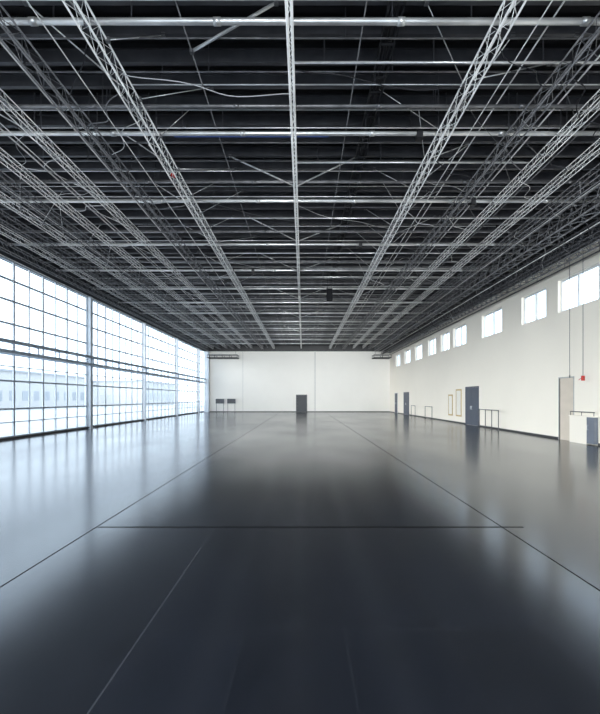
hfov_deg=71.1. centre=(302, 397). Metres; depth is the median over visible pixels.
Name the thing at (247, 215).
brace
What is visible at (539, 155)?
brace
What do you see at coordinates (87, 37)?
pipe
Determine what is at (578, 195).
truss
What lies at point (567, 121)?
truss
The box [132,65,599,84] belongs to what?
pipe
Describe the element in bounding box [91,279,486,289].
pipe
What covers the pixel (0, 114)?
brace
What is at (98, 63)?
brace
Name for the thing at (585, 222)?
power cable
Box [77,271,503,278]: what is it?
pipe
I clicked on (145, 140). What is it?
brace
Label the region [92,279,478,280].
roof purlin
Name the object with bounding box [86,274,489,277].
roof purlin
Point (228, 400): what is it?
board
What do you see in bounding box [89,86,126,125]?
power cable
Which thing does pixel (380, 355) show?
frame
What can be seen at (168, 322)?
roof purlin
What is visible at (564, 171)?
brace
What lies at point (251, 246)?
pipe
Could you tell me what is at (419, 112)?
brace
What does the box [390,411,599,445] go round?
baseboard
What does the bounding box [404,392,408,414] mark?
door
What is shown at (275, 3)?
brace
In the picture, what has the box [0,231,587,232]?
pipe
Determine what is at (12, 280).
window
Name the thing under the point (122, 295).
roof purlin
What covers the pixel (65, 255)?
roof purlin
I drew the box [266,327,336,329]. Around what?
pipe
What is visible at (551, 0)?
conduit
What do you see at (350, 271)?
pipe
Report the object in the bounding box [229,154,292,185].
brace
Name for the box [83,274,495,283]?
pipe
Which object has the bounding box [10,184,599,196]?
pipe
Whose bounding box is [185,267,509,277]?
pipe
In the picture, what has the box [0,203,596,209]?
roof purlin
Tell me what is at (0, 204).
brace
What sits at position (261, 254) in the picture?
brace
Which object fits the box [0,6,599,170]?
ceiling
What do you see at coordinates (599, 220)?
conduit
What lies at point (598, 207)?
cable tray
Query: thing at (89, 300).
steel column
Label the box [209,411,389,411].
baseboard
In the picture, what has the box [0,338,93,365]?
girder
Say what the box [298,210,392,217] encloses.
pipe
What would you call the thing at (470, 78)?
brace
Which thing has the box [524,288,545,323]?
window
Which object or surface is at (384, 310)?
roof purlin
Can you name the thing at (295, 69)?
power cable
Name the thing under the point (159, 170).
pipe
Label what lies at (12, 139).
conduit
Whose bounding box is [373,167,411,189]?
brace
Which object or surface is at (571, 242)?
truss
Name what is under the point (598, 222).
conduit
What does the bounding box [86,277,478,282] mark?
pipe
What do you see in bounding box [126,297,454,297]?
roof purlin
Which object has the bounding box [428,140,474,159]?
brace
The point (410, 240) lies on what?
roof purlin
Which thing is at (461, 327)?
window
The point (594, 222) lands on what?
truss
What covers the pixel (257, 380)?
wall
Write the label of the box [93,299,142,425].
window
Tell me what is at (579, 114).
power cable
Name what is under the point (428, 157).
power cable
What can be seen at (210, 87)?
brace
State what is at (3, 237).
wall
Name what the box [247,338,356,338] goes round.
pipe
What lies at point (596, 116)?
conduit
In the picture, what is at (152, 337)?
window
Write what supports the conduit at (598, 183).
hanging from the ceiling
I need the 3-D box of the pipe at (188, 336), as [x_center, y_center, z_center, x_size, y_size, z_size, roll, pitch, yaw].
[-0.685,-6.611,43.222,22.390,0.579,0.074,0,0,0]
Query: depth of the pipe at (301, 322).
35.30 m
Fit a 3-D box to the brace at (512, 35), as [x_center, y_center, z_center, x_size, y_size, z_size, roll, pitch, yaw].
[3.516,-6.340,8.440,0.092,0.650,1.738,0,0,-23]
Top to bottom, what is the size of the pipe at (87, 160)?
0.576 m
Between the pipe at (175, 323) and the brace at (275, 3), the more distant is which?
the pipe at (175, 323)
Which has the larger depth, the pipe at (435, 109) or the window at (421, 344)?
the window at (421, 344)
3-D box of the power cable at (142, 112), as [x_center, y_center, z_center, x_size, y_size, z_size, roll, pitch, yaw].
[-4.099,-6.029,9.657,0.232,0.058,2.051,0,0,-38]
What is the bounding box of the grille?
[327,289,331,298]
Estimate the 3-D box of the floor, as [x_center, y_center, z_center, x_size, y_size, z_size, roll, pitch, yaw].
[-0.720,1.800,23.500,23.160,0.200,55.600,0,0,0]
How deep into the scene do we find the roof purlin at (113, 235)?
17.27 m
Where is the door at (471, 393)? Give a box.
[465,386,478,425]
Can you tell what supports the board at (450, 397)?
attached to the wall at (516, 370)
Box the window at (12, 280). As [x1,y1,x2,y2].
[0,256,86,438]
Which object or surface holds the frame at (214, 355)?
hanging from the ceiling
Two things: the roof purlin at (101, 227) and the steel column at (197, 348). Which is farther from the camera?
the steel column at (197, 348)
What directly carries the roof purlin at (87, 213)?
attached to the ceiling
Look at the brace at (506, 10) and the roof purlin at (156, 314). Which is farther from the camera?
the roof purlin at (156, 314)
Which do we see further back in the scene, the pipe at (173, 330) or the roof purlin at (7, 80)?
the pipe at (173, 330)
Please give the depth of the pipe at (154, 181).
11.93 m
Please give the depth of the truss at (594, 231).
19.02 m
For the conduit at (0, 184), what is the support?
hanging from the ceiling
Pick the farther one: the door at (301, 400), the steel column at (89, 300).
the door at (301, 400)
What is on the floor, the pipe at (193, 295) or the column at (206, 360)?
the column at (206, 360)
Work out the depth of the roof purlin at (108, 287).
25.59 m
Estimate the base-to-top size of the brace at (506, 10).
0.650 m
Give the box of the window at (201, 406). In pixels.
[199,349,203,411]
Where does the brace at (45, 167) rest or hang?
attached to the truss at (4, 93)
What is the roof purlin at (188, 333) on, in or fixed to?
attached to the ceiling
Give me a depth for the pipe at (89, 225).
16.43 m
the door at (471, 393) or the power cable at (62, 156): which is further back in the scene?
the door at (471, 393)
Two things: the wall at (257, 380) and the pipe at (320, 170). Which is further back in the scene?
the wall at (257, 380)
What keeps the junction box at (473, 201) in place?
attached to the pipe at (213, 200)
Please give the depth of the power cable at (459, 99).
9.20 m
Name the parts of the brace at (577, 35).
rod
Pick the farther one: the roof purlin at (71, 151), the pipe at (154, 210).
the pipe at (154, 210)
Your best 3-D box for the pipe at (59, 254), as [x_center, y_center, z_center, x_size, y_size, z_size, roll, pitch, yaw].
[-0.685,-6.611,19.476,22.390,0.579,0.074,0,0,0]
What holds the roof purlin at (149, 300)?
attached to the ceiling
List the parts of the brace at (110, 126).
rod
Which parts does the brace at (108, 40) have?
rod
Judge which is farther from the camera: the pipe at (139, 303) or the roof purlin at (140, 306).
the roof purlin at (140, 306)
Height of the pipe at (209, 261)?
0.802 m
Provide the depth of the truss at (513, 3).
9.21 m
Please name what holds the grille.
attached to the loudspeaker
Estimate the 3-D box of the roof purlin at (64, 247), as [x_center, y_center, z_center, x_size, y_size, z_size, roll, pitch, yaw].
[-0.685,-6.760,18.560,22.430,0.280,0.090,0,0,0]
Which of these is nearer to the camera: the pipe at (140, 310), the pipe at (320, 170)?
the pipe at (320, 170)
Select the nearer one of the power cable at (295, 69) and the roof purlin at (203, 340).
the power cable at (295, 69)
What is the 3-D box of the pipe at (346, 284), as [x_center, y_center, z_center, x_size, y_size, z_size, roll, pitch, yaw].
[-1.425,-6.509,24.697,9.150,0.782,0.042,0,0,0]
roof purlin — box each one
[0,1,599,5]
[0,26,599,36]
[0,48,599,65]
[0,73,599,88]
[0,95,599,103]
[0,114,599,127]
[0,136,599,143]
[0,145,599,157]
[0,159,599,169]
[0,171,599,179]
[0,184,599,191]
[0,192,598,198]
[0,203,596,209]
[0,210,586,217]
[0,218,571,224]
[2,225,558,229]
[13,233,551,237]
[23,238,543,242]
[33,246,531,248]
[43,249,525,253]
[51,254,519,257]
[60,258,518,259]
[66,263,505,266]
[73,267,499,268]
[80,271,493,273]
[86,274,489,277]
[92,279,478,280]
[103,284,473,286]
[108,287,462,287]
[112,290,460,291]
[117,292,462,294]
[122,295,457,295]
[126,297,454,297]
[129,299,451,301]
[133,303,444,303]
[137,304,443,305]
[140,306,439,307]
[150,311,433,311]
[156,314,423,314]
[156,315,425,315]
[158,316,425,316]
[161,318,422,318]
[164,319,418,320]
[168,322,416,322]
[173,325,410,325]
[176,323,414,323]
[177,327,409,327]
[182,329,404,329]
[186,331,402,331]
[188,333,241,333]
[191,335,393,335]
[198,338,390,338]
[203,340,389,340]
[203,341,380,341]
[384,310,434,310]
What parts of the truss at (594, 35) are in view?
hanger rod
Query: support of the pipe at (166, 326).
hanging from the ceiling
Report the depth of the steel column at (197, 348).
47.76 m
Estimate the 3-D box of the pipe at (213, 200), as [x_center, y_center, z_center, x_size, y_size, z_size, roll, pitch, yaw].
[-0.685,-6.489,13.100,22.390,0.821,0.116,0,0,0]
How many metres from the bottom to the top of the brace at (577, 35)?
0.640 m
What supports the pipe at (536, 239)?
hanging from the ceiling
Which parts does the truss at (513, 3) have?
hanger rod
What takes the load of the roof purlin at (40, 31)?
attached to the ceiling
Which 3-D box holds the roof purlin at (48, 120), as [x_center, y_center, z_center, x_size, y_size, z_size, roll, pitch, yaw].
[-0.685,-6.760,10.240,22.430,0.280,0.090,0,0,0]
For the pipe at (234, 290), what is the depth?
25.89 m
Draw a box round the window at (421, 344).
[416,344,421,359]
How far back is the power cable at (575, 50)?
8.04 m
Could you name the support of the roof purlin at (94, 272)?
attached to the ceiling
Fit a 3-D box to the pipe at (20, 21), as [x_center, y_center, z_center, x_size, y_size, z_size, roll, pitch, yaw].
[-0.685,-6.489,6.850,22.390,0.821,0.116,0,0,0]
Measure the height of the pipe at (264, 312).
0.821 m
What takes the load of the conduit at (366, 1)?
hanging from the ceiling
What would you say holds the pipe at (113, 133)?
attached to the truss at (594, 35)
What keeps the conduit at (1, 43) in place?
hanging from the ceiling
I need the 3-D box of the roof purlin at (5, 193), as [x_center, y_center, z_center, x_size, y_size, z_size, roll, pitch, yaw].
[-0.685,-6.760,14.080,22.430,0.280,0.090,0,0,0]
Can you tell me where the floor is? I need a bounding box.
[0,412,599,713]
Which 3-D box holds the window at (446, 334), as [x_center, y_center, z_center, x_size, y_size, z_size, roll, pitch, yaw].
[10.720,-4.185,31.250,0.080,1.330,1.900,0,0,0]
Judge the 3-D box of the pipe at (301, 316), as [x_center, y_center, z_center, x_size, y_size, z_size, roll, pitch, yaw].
[1.470,-6.509,31.573,3.360,0.782,0.042,0,0,0]
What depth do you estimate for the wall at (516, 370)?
20.49 m
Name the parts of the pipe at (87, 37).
hanger rod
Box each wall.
[0,225,204,350]
[209,351,389,410]
[390,242,599,444]
[569,411,597,443]
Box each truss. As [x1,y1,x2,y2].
[0,3,262,347]
[0,88,251,347]
[0,147,239,347]
[0,170,234,348]
[0,191,225,347]
[0,209,219,348]
[0,219,212,347]
[0,224,207,350]
[62,0,274,348]
[285,0,301,348]
[329,0,526,347]
[343,11,599,347]
[353,89,599,347]
[362,138,599,347]
[368,163,599,348]
[374,184,599,351]
[381,210,599,353]
[386,224,599,353]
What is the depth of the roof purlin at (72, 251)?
19.19 m
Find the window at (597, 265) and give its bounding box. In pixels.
[561,263,599,311]
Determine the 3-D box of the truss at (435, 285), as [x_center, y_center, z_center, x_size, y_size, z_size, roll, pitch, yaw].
[7.000,-6.359,25.400,0.167,1.081,47.800,0,0,0]
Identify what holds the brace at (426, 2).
attached to the truss at (513, 3)
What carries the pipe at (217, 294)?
hanging from the ceiling
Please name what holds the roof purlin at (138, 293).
attached to the ceiling
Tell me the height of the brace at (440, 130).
0.650 m
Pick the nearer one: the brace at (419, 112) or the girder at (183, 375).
the brace at (419, 112)
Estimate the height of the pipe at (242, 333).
0.556 m
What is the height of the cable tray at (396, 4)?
0.440 m
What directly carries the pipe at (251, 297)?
hanging from the ceiling
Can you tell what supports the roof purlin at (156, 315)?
attached to the ceiling
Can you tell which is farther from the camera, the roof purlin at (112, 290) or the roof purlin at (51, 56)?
the roof purlin at (112, 290)
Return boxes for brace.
[0,114,43,139]
[0,204,45,224]
[13,126,75,172]
[22,1,125,90]
[43,167,100,197]
[69,1,89,27]
[88,209,133,229]
[96,60,148,129]
[105,32,165,43]
[110,126,168,164]
[138,86,213,101]
[145,140,183,191]
[156,184,194,209]
[158,111,187,137]
[189,1,277,54]
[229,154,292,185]
[247,215,295,240]
[261,254,296,270]
[295,157,354,187]
[297,224,339,242]
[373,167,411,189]
[375,86,441,132]
[413,140,471,187]
[419,112,425,162]
[424,1,465,86]
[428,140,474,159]
[447,32,514,123]
[468,60,551,83]
[496,140,512,185]
[503,0,521,16]
[507,126,540,157]
[553,60,577,120]
[563,152,593,172]
[574,32,599,59]
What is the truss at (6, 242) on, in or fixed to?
hanging from the ceiling
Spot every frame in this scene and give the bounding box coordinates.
[207,345,238,358]
[372,354,390,358]
[558,376,573,438]
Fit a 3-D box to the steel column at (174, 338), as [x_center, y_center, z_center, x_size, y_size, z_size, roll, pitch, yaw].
[-11.960,-1.975,39.700,0.440,7.350,0.400,0,0,0]
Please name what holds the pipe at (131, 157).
hanging from the ceiling
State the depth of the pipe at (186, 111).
10.11 m
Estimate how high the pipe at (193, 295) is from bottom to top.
0.821 m
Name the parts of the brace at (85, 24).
rod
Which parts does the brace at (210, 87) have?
rod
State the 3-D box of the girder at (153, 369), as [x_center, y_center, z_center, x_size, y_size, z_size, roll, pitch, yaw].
[-11.740,-2.060,35.650,0.160,0.540,8.060,0,0,0]
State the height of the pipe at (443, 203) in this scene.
0.782 m
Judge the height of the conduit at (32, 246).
1.420 m
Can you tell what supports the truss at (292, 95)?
hanging from the ceiling
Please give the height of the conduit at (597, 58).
0.688 m
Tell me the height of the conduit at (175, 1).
0.682 m
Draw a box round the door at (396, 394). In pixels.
[395,393,397,412]
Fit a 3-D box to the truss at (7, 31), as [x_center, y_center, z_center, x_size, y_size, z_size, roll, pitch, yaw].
[-4.750,-6.317,25.400,0.221,1.166,47.800,0,0,0]
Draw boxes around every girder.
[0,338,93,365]
[93,356,147,373]
[148,367,179,378]
[180,374,200,381]
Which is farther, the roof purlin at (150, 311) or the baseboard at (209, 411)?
the baseboard at (209, 411)
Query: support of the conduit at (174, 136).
attached to the pipe at (113, 133)
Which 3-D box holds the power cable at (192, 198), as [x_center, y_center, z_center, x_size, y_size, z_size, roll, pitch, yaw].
[-1.805,-6.018,13.553,3.604,0.076,0.090,0,0,-29]
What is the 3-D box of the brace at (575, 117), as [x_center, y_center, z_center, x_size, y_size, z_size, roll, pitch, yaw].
[5.450,-6.345,8.710,1.290,0.640,0.099,0,0,-41]
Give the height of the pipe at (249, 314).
0.579 m
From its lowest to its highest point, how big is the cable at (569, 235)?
6.110 m
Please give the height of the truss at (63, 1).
1.145 m
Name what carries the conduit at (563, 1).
hanging from the ceiling
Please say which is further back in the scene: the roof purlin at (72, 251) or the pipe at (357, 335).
the pipe at (357, 335)
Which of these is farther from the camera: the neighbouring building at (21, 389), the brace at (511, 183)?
the neighbouring building at (21, 389)
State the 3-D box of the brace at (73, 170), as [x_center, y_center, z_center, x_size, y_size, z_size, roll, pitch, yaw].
[-6.550,-6.345,10.720,0.099,0.640,1.415,0,0,43]
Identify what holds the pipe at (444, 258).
hanging from the ceiling
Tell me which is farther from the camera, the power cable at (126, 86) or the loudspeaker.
the loudspeaker
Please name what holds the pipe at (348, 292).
hanging from the ceiling
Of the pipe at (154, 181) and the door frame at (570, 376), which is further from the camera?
the door frame at (570, 376)
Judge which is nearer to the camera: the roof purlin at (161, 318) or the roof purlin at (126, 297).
the roof purlin at (126, 297)
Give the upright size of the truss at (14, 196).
1.166 m
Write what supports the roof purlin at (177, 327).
attached to the ceiling
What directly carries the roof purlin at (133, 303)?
attached to the ceiling
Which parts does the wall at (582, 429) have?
door panel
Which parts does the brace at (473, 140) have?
rod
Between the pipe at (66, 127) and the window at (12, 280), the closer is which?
the pipe at (66, 127)
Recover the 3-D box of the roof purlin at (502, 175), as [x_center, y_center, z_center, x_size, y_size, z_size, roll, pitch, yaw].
[-0.685,-6.760,12.800,22.430,0.280,0.090,0,0,0]
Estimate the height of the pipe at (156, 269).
0.821 m
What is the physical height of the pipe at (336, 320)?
0.672 m
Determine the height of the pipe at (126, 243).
0.821 m
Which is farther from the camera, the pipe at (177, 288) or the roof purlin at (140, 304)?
the roof purlin at (140, 304)
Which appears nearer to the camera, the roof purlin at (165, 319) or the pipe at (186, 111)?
the pipe at (186, 111)
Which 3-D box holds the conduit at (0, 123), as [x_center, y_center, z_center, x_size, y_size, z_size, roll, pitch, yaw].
[-6.500,-6.394,25.400,0.021,1.012,47.800,0,0,0]
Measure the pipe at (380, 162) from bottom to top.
0.782 m
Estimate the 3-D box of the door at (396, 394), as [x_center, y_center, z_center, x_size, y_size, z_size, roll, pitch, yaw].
[10.509,0.550,47.450,0.102,2.300,1.500,0,0,0]
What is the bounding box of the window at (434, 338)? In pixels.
[429,338,435,355]
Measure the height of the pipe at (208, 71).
0.576 m
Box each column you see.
[87,296,92,428]
[143,323,147,420]
[174,338,177,415]
[197,348,198,412]
[204,351,208,411]
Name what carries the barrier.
on the floor
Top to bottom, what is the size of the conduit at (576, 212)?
1.672 m
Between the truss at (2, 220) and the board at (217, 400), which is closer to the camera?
the truss at (2, 220)
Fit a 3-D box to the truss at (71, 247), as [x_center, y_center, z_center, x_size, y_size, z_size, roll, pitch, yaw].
[-8.950,-6.359,25.400,0.167,1.081,47.800,0,0,0]
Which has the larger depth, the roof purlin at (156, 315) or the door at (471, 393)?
the roof purlin at (156, 315)
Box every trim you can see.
[205,342,389,350]
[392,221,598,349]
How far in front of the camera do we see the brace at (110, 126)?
10.55 m
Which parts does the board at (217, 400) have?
panel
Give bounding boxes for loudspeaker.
[326,271,332,300]
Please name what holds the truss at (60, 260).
hanging from the ceiling
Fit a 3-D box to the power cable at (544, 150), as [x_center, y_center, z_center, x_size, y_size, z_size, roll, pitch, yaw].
[6.455,-5.973,10.693,1.418,0.175,0.129,0,0,-35]
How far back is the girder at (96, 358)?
26.69 m
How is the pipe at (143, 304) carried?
hanging from the ceiling
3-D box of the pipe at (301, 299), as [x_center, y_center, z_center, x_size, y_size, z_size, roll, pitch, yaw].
[1.470,-6.639,27.291,3.360,0.522,0.023,0,0,0]
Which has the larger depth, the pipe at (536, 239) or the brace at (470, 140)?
the pipe at (536, 239)
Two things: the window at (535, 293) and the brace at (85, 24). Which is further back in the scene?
the window at (535, 293)
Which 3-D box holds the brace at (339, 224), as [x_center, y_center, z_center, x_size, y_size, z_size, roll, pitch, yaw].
[0.645,-6.335,16.100,1.799,0.660,0.078,0,0,7]
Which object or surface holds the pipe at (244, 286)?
hanging from the ceiling
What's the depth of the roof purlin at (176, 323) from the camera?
37.75 m
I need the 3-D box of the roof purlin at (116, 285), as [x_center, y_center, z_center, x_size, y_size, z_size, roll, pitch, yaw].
[-0.685,-6.760,24.960,22.430,0.280,0.090,0,0,0]
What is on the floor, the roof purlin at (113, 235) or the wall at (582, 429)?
the wall at (582, 429)
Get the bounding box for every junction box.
[415,129,423,140]
[469,198,475,206]
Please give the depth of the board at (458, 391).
28.28 m
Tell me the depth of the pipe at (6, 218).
15.95 m
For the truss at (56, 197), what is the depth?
14.90 m
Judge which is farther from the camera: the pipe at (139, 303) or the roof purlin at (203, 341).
the roof purlin at (203, 341)
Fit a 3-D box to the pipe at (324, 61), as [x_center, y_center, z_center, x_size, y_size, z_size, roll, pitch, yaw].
[3.395,-6.509,7.689,7.210,0.782,0.042,0,0,0]
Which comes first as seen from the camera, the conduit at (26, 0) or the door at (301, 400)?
the conduit at (26, 0)
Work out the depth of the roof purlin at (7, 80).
8.95 m
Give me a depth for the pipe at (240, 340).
47.35 m
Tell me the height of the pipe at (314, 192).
0.556 m
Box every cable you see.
[23,156,62,170]
[67,26,94,97]
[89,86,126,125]
[112,112,142,154]
[122,74,288,96]
[192,198,290,220]
[295,69,464,90]
[300,206,390,228]
[428,157,473,179]
[459,99,500,144]
[495,29,546,87]
[503,142,524,172]
[544,150,566,170]
[569,235,569,377]
[570,50,585,115]
[579,114,599,137]
[585,222,599,239]
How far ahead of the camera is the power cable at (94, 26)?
7.48 m
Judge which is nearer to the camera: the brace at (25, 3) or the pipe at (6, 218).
the brace at (25, 3)
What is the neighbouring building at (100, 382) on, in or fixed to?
on the ground
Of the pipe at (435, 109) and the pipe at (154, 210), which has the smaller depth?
the pipe at (435, 109)
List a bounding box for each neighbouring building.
[0,369,84,407]
[93,380,173,405]
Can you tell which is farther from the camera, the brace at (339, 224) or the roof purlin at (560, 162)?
the brace at (339, 224)
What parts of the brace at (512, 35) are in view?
rod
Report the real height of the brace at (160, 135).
0.650 m
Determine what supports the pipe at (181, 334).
hanging from the ceiling
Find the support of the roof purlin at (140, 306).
attached to the ceiling
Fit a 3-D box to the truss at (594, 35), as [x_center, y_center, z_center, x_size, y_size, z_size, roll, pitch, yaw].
[4.750,-6.317,25.400,0.221,1.166,47.800,0,0,0]
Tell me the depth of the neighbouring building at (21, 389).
72.81 m
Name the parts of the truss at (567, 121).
hanger rod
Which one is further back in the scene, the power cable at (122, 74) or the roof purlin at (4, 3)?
the power cable at (122, 74)
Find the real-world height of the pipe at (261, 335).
0.802 m
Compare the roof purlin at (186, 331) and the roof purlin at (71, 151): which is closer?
the roof purlin at (71, 151)
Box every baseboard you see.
[0,411,203,440]
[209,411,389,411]
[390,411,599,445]
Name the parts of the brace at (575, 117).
rod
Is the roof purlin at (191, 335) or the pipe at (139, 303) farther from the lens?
the roof purlin at (191, 335)
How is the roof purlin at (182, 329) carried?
attached to the ceiling
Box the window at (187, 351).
[178,339,196,414]
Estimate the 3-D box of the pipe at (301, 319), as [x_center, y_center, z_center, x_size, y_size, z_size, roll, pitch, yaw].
[5.150,-6.639,34.167,10.720,0.522,0.023,0,0,0]
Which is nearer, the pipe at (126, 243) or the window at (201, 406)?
the pipe at (126, 243)
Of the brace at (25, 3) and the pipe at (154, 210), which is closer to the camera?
the brace at (25, 3)
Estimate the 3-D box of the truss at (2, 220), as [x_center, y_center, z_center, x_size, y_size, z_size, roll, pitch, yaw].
[-9.800,-6.317,25.400,0.221,1.166,47.800,0,0,0]
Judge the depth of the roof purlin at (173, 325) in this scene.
38.36 m
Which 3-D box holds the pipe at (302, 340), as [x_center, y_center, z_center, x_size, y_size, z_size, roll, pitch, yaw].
[3.395,-6.509,45.006,7.210,0.782,0.042,0,0,0]
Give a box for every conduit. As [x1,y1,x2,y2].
[0,41,257,344]
[0,123,247,347]
[0,128,240,342]
[0,184,228,345]
[0,246,202,350]
[26,0,266,345]
[174,136,328,136]
[175,1,285,342]
[311,1,366,344]
[336,0,552,344]
[339,1,564,342]
[349,54,599,344]
[370,113,599,333]
[375,183,599,345]
[381,222,599,351]
[386,212,599,352]
[392,220,599,353]
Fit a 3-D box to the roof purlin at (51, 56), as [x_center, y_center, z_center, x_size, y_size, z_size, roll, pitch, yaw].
[-0.685,-6.760,8.320,22.430,0.280,0.090,0,0,0]
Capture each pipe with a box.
[0,0,599,0]
[0,1,599,26]
[0,43,599,72]
[0,70,599,108]
[0,89,599,110]
[0,111,599,136]
[0,129,583,143]
[0,144,523,161]
[0,158,599,183]
[0,170,597,180]
[0,184,599,202]
[0,218,572,230]
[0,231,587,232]
[1,7,599,39]
[2,157,416,171]
[2,170,541,186]
[5,233,565,245]
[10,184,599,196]
[40,249,532,262]
[42,96,561,128]
[46,254,508,260]
[55,258,521,271]
[74,225,381,240]
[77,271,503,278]
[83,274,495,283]
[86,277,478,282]
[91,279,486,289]
[99,246,528,253]
[112,290,473,298]
[113,292,455,296]
[119,295,459,302]
[128,203,598,218]
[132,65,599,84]
[132,303,348,307]
[135,304,437,308]
[136,303,448,309]
[138,210,495,226]
[140,306,445,313]
[140,310,383,310]
[152,314,428,317]
[156,315,430,321]
[164,320,423,324]
[166,326,419,326]
[169,297,406,306]
[170,323,417,328]
[173,330,413,330]
[177,332,410,332]
[181,334,407,334]
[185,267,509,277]
[186,111,523,130]
[187,335,404,337]
[188,271,436,276]
[188,336,394,336]
[191,335,398,339]
[198,340,392,343]
[201,284,355,293]
[208,294,395,300]
[224,239,540,253]
[242,333,400,333]
[244,286,470,286]
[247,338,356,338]
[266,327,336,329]
[295,36,599,63]
[297,144,528,163]
[298,192,479,207]
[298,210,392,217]
[300,258,520,268]
[301,299,350,299]
[301,316,343,316]
[301,319,420,319]
[301,322,372,322]
[302,340,367,340]
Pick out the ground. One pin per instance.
(21, 414)
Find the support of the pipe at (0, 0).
hanging from the ceiling
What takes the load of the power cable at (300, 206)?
hanging from the truss at (292, 95)
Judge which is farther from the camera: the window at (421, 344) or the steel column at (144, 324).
the window at (421, 344)
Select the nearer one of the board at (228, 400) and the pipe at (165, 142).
the pipe at (165, 142)
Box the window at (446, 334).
[442,332,448,351]
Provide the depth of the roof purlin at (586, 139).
10.87 m
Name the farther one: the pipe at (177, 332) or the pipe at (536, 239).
the pipe at (177, 332)
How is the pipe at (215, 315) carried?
hanging from the ceiling
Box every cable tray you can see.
[315,1,406,341]
[385,204,599,345]
[390,210,599,344]
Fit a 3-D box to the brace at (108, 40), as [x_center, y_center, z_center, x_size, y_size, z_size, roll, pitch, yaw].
[-2.925,-6.340,7.390,1.046,0.650,0.098,0,0,-38]
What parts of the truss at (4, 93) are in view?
hanger rod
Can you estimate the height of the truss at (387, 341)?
1.448 m
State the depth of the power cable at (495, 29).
7.44 m
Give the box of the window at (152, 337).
[146,324,175,418]
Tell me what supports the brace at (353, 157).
attached to the truss at (292, 95)
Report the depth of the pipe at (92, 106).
8.81 m
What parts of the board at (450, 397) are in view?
board panel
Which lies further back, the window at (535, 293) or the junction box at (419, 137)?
the window at (535, 293)
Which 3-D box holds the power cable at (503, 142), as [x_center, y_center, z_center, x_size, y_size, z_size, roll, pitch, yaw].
[5.336,-5.937,10.555,0.067,0.248,1.705,0,0,42]
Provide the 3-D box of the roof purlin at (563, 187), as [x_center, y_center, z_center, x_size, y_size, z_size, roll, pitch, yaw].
[-0.685,-6.760,13.440,22.430,0.280,0.090,0,0,0]
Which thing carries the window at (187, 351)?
in the wall at (3, 237)
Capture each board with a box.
[216,399,223,411]
[227,399,235,402]
[448,394,452,415]
[456,389,461,416]
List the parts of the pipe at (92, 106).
hanger rod, hanger rod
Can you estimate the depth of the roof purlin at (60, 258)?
20.47 m
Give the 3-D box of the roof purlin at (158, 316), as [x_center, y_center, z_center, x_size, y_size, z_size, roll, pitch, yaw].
[-0.685,-6.760,34.560,22.430,0.280,0.090,0,0,0]
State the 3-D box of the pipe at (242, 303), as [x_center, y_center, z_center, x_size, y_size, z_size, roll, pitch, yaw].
[-0.685,-6.499,29.212,22.390,0.802,0.079,0,0,0]
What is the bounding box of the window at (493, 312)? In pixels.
[484,308,501,337]
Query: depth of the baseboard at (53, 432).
21.81 m
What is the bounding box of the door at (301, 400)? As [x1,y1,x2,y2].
[296,395,306,411]
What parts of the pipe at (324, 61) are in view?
hanger rod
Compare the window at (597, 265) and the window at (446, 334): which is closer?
the window at (597, 265)
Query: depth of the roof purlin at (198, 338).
46.73 m
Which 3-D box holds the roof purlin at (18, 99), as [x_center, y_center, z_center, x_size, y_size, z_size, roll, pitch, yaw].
[-0.685,-6.760,9.600,22.430,0.280,0.090,0,0,0]
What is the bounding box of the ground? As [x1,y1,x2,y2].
[0,403,202,436]
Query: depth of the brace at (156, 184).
13.09 m
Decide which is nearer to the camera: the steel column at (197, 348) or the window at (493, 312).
the window at (493, 312)
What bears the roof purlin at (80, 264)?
attached to the ceiling
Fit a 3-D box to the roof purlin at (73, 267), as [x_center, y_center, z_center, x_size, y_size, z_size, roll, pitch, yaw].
[-0.685,-6.760,21.760,22.430,0.280,0.090,0,0,0]
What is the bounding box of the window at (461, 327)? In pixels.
[455,324,465,346]
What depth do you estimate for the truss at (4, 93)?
11.81 m
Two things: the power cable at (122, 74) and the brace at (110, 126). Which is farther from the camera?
the brace at (110, 126)
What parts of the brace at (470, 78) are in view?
rod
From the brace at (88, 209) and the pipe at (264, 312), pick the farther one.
the pipe at (264, 312)
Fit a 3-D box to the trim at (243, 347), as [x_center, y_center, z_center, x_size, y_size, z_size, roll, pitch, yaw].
[-0.685,-6.275,50.875,22.430,1.250,0.250,0,0,0]
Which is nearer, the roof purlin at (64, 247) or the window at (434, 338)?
the roof purlin at (64, 247)
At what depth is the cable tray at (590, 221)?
18.78 m

